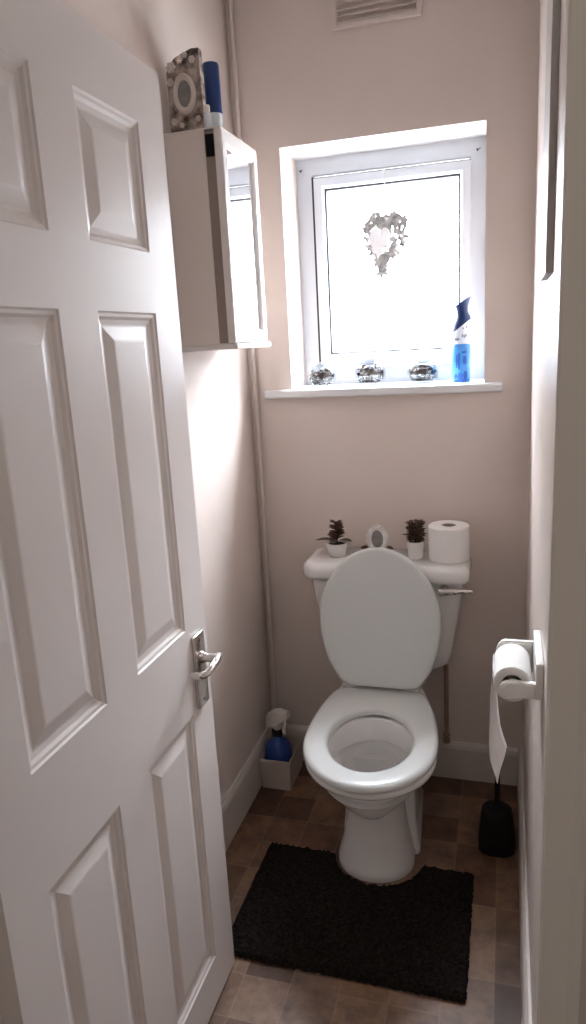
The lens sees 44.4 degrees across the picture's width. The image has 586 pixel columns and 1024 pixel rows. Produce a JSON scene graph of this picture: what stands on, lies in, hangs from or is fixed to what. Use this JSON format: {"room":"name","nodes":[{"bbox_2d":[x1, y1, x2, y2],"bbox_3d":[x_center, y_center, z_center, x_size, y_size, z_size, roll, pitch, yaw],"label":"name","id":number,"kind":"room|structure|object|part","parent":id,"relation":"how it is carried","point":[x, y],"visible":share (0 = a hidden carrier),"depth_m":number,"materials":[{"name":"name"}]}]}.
{"room":"bathroom","nodes":[
{"label":"bathroom","id":0,"kind":"room"},
{"bbox_2d":[0,0,271,1023],"bbox_3d":[-0.421,-0.141,1.652,0.120,2.550,1.620,1,14,17],"label":"wall","id":1,"kind":"structure","parent":0,"point":[217,383],"depth_m":2.14,"materials":[{"name":"paint"}]},
{"bbox_2d":[163,126,270,351],"bbox_3d":[-0.190,-0.700,1.910,0.158,0.521,0.276,1,14,17],"label":"upper cabinet","id":2,"kind":"object","parent":1,"relation":"attached to","point":[212,175],"visible":0.98,"depth_m":1.81,"materials":[{"name":"beige paint"}]},
{"bbox_2d":[166,47,205,132],"bbox_3d":[-0.262,-1.019,1.744,0.090,0.184,0.033,1,14,17],"label":"photo frame","id":3,"kind":"object","parent":2,"relation":"on","point":[184,74],"visible":1,"depth_m":1.74,"materials":[{"name":"silver"}]},
{"bbox_2d":[167,78,173,86],"bbox_3d":[-0.298,-1.043,1.742,0.019,0.018,0.010,1,14,17],"label":"flower","id":4,"kind":"object","parent":3,"relation":"on","point":[170,81],"depth_m":1.74,"materials":[{"name":"beige plant"}]},
{"bbox_2d":[166,62,174,72],"bbox_3d":[-0.296,-1.074,1.733,0.025,0.024,0.012,1,14,17],"label":"flower","id":5,"kind":"object","parent":3,"relation":"on","point":[170,67],"depth_m":1.73,"materials":[{"name":"beige plant"}]},
{"bbox_2d":[171,119,177,125],"bbox_3d":[-0.292,-0.958,1.761,0.017,0.017,0.010,1,14,17],"label":"flower","id":6,"kind":"object","parent":3,"relation":"on","point":[174,122],"depth_m":1.76,"materials":[{"name":"beige plant"}]},
{"bbox_2d":[175,55,181,63],"bbox_3d":[-0.275,-1.088,1.723,0.019,0.018,0.010,1,14,17],"label":"flower","id":7,"kind":"object","parent":3,"relation":"on","point":[178,59],"depth_m":1.72,"materials":[{"name":"beige plant"}]},
{"bbox_2d":[181,51,186,57],"bbox_3d":[-0.261,-1.095,1.717,0.015,0.015,0.009,1,14,17],"label":"flower","id":8,"kind":"object","parent":3,"relation":"on","point":[184,54],"depth_m":1.72,"materials":[{"name":"beige plant"}]},
{"bbox_2d":[178,80,190,106],"bbox_3d":[-0.263,-1.014,1.741,0.036,0.060,0.004,1,14,17],"label":"photo","id":9,"kind":"object","parent":3,"relation":"attached to","point":[184,86],"depth_m":1.74},
{"bbox_2d":[188,55,194,62],"bbox_3d":[-0.243,-1.083,1.715,0.017,0.017,0.010,1,14,17],"label":"flower","id":10,"kind":"object","parent":3,"relation":"on","point":[191,58],"depth_m":1.71,"materials":[{"name":"beige plant"}]},
{"bbox_2d":[195,115,200,121],"bbox_3d":[-0.231,-0.957,1.743,0.015,0.015,0.009,1,14,17],"label":"flower","id":11,"kind":"object","parent":3,"relation":"on","point":[197,117],"depth_m":1.74,"materials":[{"name":"beige plant"}]},
{"bbox_2d":[203,104,211,127],"bbox_3d":[-0.207,-0.955,1.738,0.020,0.056,0.020,1,14,17],"label":"bottle","id":12,"kind":"object","parent":2,"relation":"on","point":[207,118],"visible":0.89,"depth_m":1.73,"materials":[{"name":"white plastic"}]},
{"bbox_2d":[203,61,222,126],"bbox_3d":[-0.201,-1.033,1.806,0.045,0.174,0.045,1,14,17],"label":"aerosol can","id":13,"kind":"object","parent":2,"relation":"on","point":[210,68],"visible":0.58,"depth_m":1.78,"materials":[{"name":"blue metal"}]},
{"bbox_3d":[-0.132,-0.704,1.890,0.020,0.501,0.259,1,14,17],"label":"cabinet door","id":14,"kind":"part","parent":2,"relation":"part of","materials":[{"name":"white paint"}]},
{"bbox_2d":[227,149,259,328],"bbox_3d":[-0.134,-0.704,1.891,0.008,0.435,0.193,1,14,17],"label":"mirror","id":15,"kind":"object","parent":2,"relation":"attached to","point":[241,168],"depth_m":1.90,"materials":[{"name":"mirror"}]},
{"bbox_2d":[221,728,271,852],"bbox_3d":[-0.293,1.027,1.909,0.015,0.150,1.619,1,14,17],"label":"baseboard","id":16,"kind":"structure","parent":1,"relation":"attached to","point":[240,796],"depth_m":2.32,"materials":[{"name":"beige"}]},
{"bbox_2d":[227,0,276,708],"bbox_3d":[-0.123,-0.400,2.352,0.021,2.396,0.028,1,14,17],"label":"pipe","id":17,"kind":"object","parent":1,"relation":"attached to","point":[230,2],"visible":0.76,"depth_m":2.38,"materials":[{"name":"beige"}]},
{"bbox_2d":[208,761,521,1023],"bbox_3d":[0.152,1.115,1.889,1.122,0.060,2.050,1,14,17],"label":"floor","id":18,"kind":"structure","parent":0,"point":[307,815],"depth_m":1.90,"materials":[{"name":"brown tile"}]},
{"bbox_2d":[259,735,302,790],"bbox_3d":[-0.038,0.883,2.535,0.109,0.112,0.165,1,14,17],"label":"storage box","id":19,"kind":"object","parent":18,"relation":"on","point":[281,775],"visible":0.8,"depth_m":2.47,"materials":[{"name":"beige plastic"}]},
{"bbox_2d":[265,708,292,761],"bbox_3d":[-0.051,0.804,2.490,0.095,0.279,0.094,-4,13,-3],"label":"spray bottle","id":20,"kind":"object","parent":19,"relation":"in","point":[278,747],"visible":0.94,"depth_m":2.46,"materials":[{"name":"blue plastic"}]},
{"bbox_2d":[232,842,474,1003],"bbox_3d":[0.163,1.066,1.918,0.610,0.021,0.416,1,14,17],"label":"bath mat","id":21,"kind":"object","parent":18,"relation":"on","point":[299,910],"visible":0.99,"depth_m":1.86,"materials":[{"name":"black fabric"}]},
{"bbox_2d":[303,547,471,882],"bbox_3d":[0.244,0.572,2.098,0.525,0.889,0.745,1,14,17],"label":"toilet","id":22,"kind":"object","parent":18,"relation":"on","point":[389,619],"visible":0.99,"depth_m":2.13,"materials":[{"name":"white ceramic"}]},
{"bbox_2d":[316,520,351,556],"bbox_3d":[0.129,0.084,2.295,0.095,0.116,0.080,-8,14,-21],"label":"potted plant","id":23,"kind":"object","parent":22,"relation":"on","point":[336,547],"visible":1,"depth_m":2.29,"materials":[{"name":"green plant"}]},
{"bbox_3d":[0.141,0.118,2.306,0.068,0.044,0.068,1,14,17],"label":"pot","id":24,"kind":"part","parent":23,"relation":"part of","materials":[{"name":"white ceramic"}]},
{"bbox_3d":[0.221,0.619,1.998,0.368,0.022,0.524,1,14,17],"label":"seat","id":25,"kind":"part","parent":22,"relation":"part of","materials":[{"name":"white plastic"}]},
{"bbox_2d":[361,524,393,548],"bbox_3d":[0.267,0.088,2.269,0.107,0.106,0.029,1,14,17],"label":"picture frame","id":26,"kind":"object","parent":22,"relation":"on","point":[377,536],"visible":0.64,"depth_m":2.27,"materials":[{"name":"silver metal"}]},
{"bbox_2d":[372,530,382,546],"bbox_3d":[0.267,0.085,2.271,0.040,0.062,0.004,1,14,17],"label":"photo","id":27,"kind":"object","parent":26,"relation":"attached to","point":[377,535],"depth_m":2.27},
{"bbox_3d":[0.262,0.324,2.178,0.371,0.446,0.035,1,14,17],"label":"lid","id":28,"kind":"part","parent":22,"relation":"part of","materials":[{"name":"white plastic"}]},
{"bbox_3d":[0.299,0.168,2.276,0.516,0.054,0.194,1,14,17],"label":"cistern lid","id":29,"kind":"part","parent":22,"relation":"part of","materials":[{"name":"white ceramic"}]},
{"bbox_2d":[402,519,426,559],"bbox_3d":[0.380,0.084,2.226,0.073,0.122,0.068,-11,16,-31],"label":"potted plant","id":30,"kind":"object","parent":22,"relation":"on","point":[415,541],"visible":1,"depth_m":2.21,"materials":[{"name":"green plant"}]},
{"bbox_3d":[0.382,0.117,2.233,0.054,0.056,0.054,1,14,17],"label":"pot","id":31,"kind":"part","parent":30,"relation":"part of","materials":[{"name":"white ceramic"}]},
{"bbox_2d":[428,520,468,563],"bbox_3d":[0.479,0.092,2.203,0.123,0.108,0.123,1,14,17],"label":"toilet roll","id":32,"kind":"object","parent":22,"relation":"on","point":[448,540],"visible":1,"depth_m":2.16,"materials":[{"name":"white paper"}]},
{"bbox_3d":[0.486,0.237,2.144,0.098,0.030,0.038,1,14,17],"label":"flush lever","id":33,"kind":"part","parent":22,"relation":"part of","materials":[{"name":"silver metal"}]},
{"bbox_2d":[478,773,514,857],"bbox_3d":[0.597,0.811,2.097,0.104,0.388,0.100,1,14,17],"label":"toilet brush","id":34,"kind":"object","parent":18,"relation":"on","point":[496,833],"visible":0.76,"depth_m":2.09,"materials":[{"name":"black plastic"}]},
{"bbox_3d":[0.594,0.743,2.081,0.024,0.248,0.024,1,14,17],"label":"handle","id":35,"kind":"part","parent":34,"relation":"part of","materials":[{"name":"black plastic"}]},
{"bbox_2d":[225,0,539,749],"bbox_3d":[0.322,-0.354,2.384,1.122,2.550,0.260,1,14,17],"label":"wall","id":36,"kind":"structure","parent":0,"point":[458,69],"depth_m":2.21,"materials":[{"name":"paint"}]},
{"bbox_2d":[331,0,421,31],"bbox_3d":[0.230,-1.426,1.993,0.250,0.118,0.014,1,14,17],"label":"air vent","id":37,"kind":"object","parent":36,"relation":"in","point":[346,14],"visible":1,"depth_m":2.00,"materials":[{"name":"beige plastic"}]},
{"bbox_2d":[264,379,503,398],"bbox_3d":[0.293,-0.399,2.323,0.747,0.026,0.214,1,14,17],"label":"window sill","id":38,"kind":"structure","parent":36,"relation":"attached to","point":[476,385],"depth_m":2.24,"materials":[{"name":"white paint"}]},
{"bbox_2d":[309,367,333,384],"bbox_3d":[0.094,-0.448,2.356,0.096,0.074,0.096,1,14,17],"label":"glass bowl","id":39,"kind":"object","parent":38,"relation":"on","point":[323,376],"visible":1,"depth_m":2.35,"materials":[{"name":"silver glass"}]},
{"bbox_2d":[357,364,383,382],"bbox_3d":[0.252,-0.456,2.342,0.102,0.080,0.102,1,14,17],"label":"glass bowl","id":40,"kind":"object","parent":38,"relation":"on","point":[371,372],"visible":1,"depth_m":2.33,"materials":[{"name":"silver glass"}]},
{"bbox_2d":[409,364,435,380],"bbox_3d":[0.415,-0.450,2.298,0.102,0.070,0.102,1,14,17],"label":"glass bowl","id":41,"kind":"object","parent":38,"relation":"on","point":[422,369],"visible":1,"depth_m":2.28,"materials":[{"name":"silver glass"}]},
{"bbox_2d":[452,296,470,381],"bbox_3d":[0.520,-0.532,2.216,0.058,0.257,0.058,1,14,17],"label":"air freshener","id":42,"kind":"object","parent":38,"relation":"on","point":[461,329],"visible":1,"depth_m":2.20,"materials":[{"name":"blue plastic"}]},
{"bbox_2d":[296,137,485,384],"bbox_3d":[0.325,-0.792,2.353,0.604,0.721,0.090,1,14,17],"label":"window","id":43,"kind":"structure","parent":36,"relation":"in","point":[465,159],"depth_m":2.31,"materials":[{"name":"white plastic"}]},
{"bbox_2d":[362,168,409,278],"bbox_3d":[0.293,-0.914,2.276,0.154,0.333,0.030,1,14,17],"label":"heart","id":44,"kind":"object","parent":43,"relation":"hanging from","point":[378,241],"visible":1,"depth_m":2.28,"materials":[{"name":"silver metal"}]},
{"bbox_3d":[0.327,-0.788,2.344,0.496,0.601,0.057,1,14,17],"label":"sash","id":45,"kind":"part","parent":43,"relation":"part of","materials":[{"name":"white plastic"}]},
{"bbox_2d":[281,723,517,785],"bbox_3d":[0.348,0.851,2.534,0.852,0.135,0.015,1,14,17],"label":"baseboard","id":46,"kind":"structure","parent":36,"relation":"attached to","point":[455,759],"depth_m":2.45,"materials":[{"name":"beige"}]},
{"bbox_2d":[443,663,449,743],"bbox_3d":[0.517,0.634,2.415,0.024,0.332,0.043,1,14,17],"label":"pipe","id":47,"kind":"object","parent":36,"relation":"attached to","point":[446,733],"visible":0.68,"depth_m":2.41,"materials":[{"name":"orange metal"}]},
{"bbox_2d":[523,0,567,1023],"bbox_3d":[0.539,-0.125,1.367,0.120,2.550,1.620,1,14,17],"label":"wall","id":48,"kind":"structure","parent":0,"point":[545,293],"depth_m":1.45,"materials":[{"name":"paint"}]},
{"bbox_2d":[496,630,543,699],"bbox_3d":[0.405,0.278,1.291,0.081,0.083,0.153,1,14,17],"label":"toilet roll holder","id":49,"kind":"object","parent":48,"relation":"attached to","point":[511,687],"visible":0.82,"depth_m":1.23,"materials":[{"name":"white plastic"}]},
{"bbox_2d":[489,644,531,783],"bbox_3d":[0.399,0.382,1.320,0.071,0.258,0.106,1,14,17],"label":"toilet roll","id":50,"kind":"object","parent":49,"relation":"on","point":[509,659],"visible":0.88,"depth_m":1.30,"materials":[{"name":"white paper"}]},
{"bbox_3d":[0.419,0.272,1.358,0.069,0.062,0.014,1,14,17],"label":"arm","id":51,"kind":"part","parent":49,"relation":"part of","materials":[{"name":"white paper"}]},
{"bbox_3d":[0.385,0.304,1.232,0.061,0.028,0.017,1,14,17],"label":"arm","id":52,"kind":"part","parent":49,"relation":"part of","materials":[{"name":"white plastic"}]},
{"bbox_3d":[0.437,0.270,1.279,0.013,0.066,0.153,1,14,17],"label":"wall plate","id":53,"kind":"part","parent":49,"relation":"part of","materials":[{"name":"white plastic"}]},
{"bbox_2d":[517,747,531,1023],"bbox_3d":[0.538,1.045,1.663,0.015,0.140,1.619,1,14,17],"label":"baseboard","id":54,"kind":"structure","parent":48,"relation":"attached to","point":[526,1016],"depth_m":1.77,"materials":[{"name":"beige"}]},
{"bbox_2d":[540,0,560,280],"bbox_3d":[0.422,-0.635,1.176,0.012,0.478,0.200,1,14,17],"label":"wall picture","id":55,"kind":"object","parent":48,"relation":"attached to","point":[553,6],"visible":1,"depth_m":1.11,"materials":[{"name":"grey fabric"}]},
{"bbox_3d":[-0.201,0.074,0.700,2.650,2.550,0.130,1,14,17],"label":"wall","id":56,"kind":"structure","parent":0,"visible":0},
{"bbox_2d":[536,0,585,1023],"bbox_3d":[-0.141,0.329,0.660,0.835,2.065,0.020,1,14,17],"label":"trim","id":57,"kind":"structure","parent":56,"relation":"attached to","point":[561,968],"depth_m":0.49,"materials":[{"name":"white wood"}]},
{"bbox_3d":[-0.110,0.326,0.734,0.763,2.035,0.135,1,14,17],"label":"lining","id":58,"kind":"object","parent":56,"relation":"attached to","visible":0},
{"bbox_2d":[0,0,234,1023],"bbox_3d":[-0.285,0.237,1.217,0.094,1.982,0.711,1,14,17],"label":"door","id":59,"kind":"structure","parent":58,"relation":"attached to","point":[115,903],"depth_m":1.15,"materials":[{"name":"white paint"}]},
{"bbox_3d":[-0.198,0.337,1.539,0.011,0.166,0.050,1,14,17],"label":"handle","id":60,"kind":"part","parent":59,"relation":"part of","materials":[{"name":"silver metal"}]},
{"bbox_3d":[-0.181,0.318,1.495,0.051,0.028,0.091,1,14,17],"label":"lever","id":61,"kind":"part","parent":59,"relation":"part of","materials":[{"name":"silver metal"}]}
]}

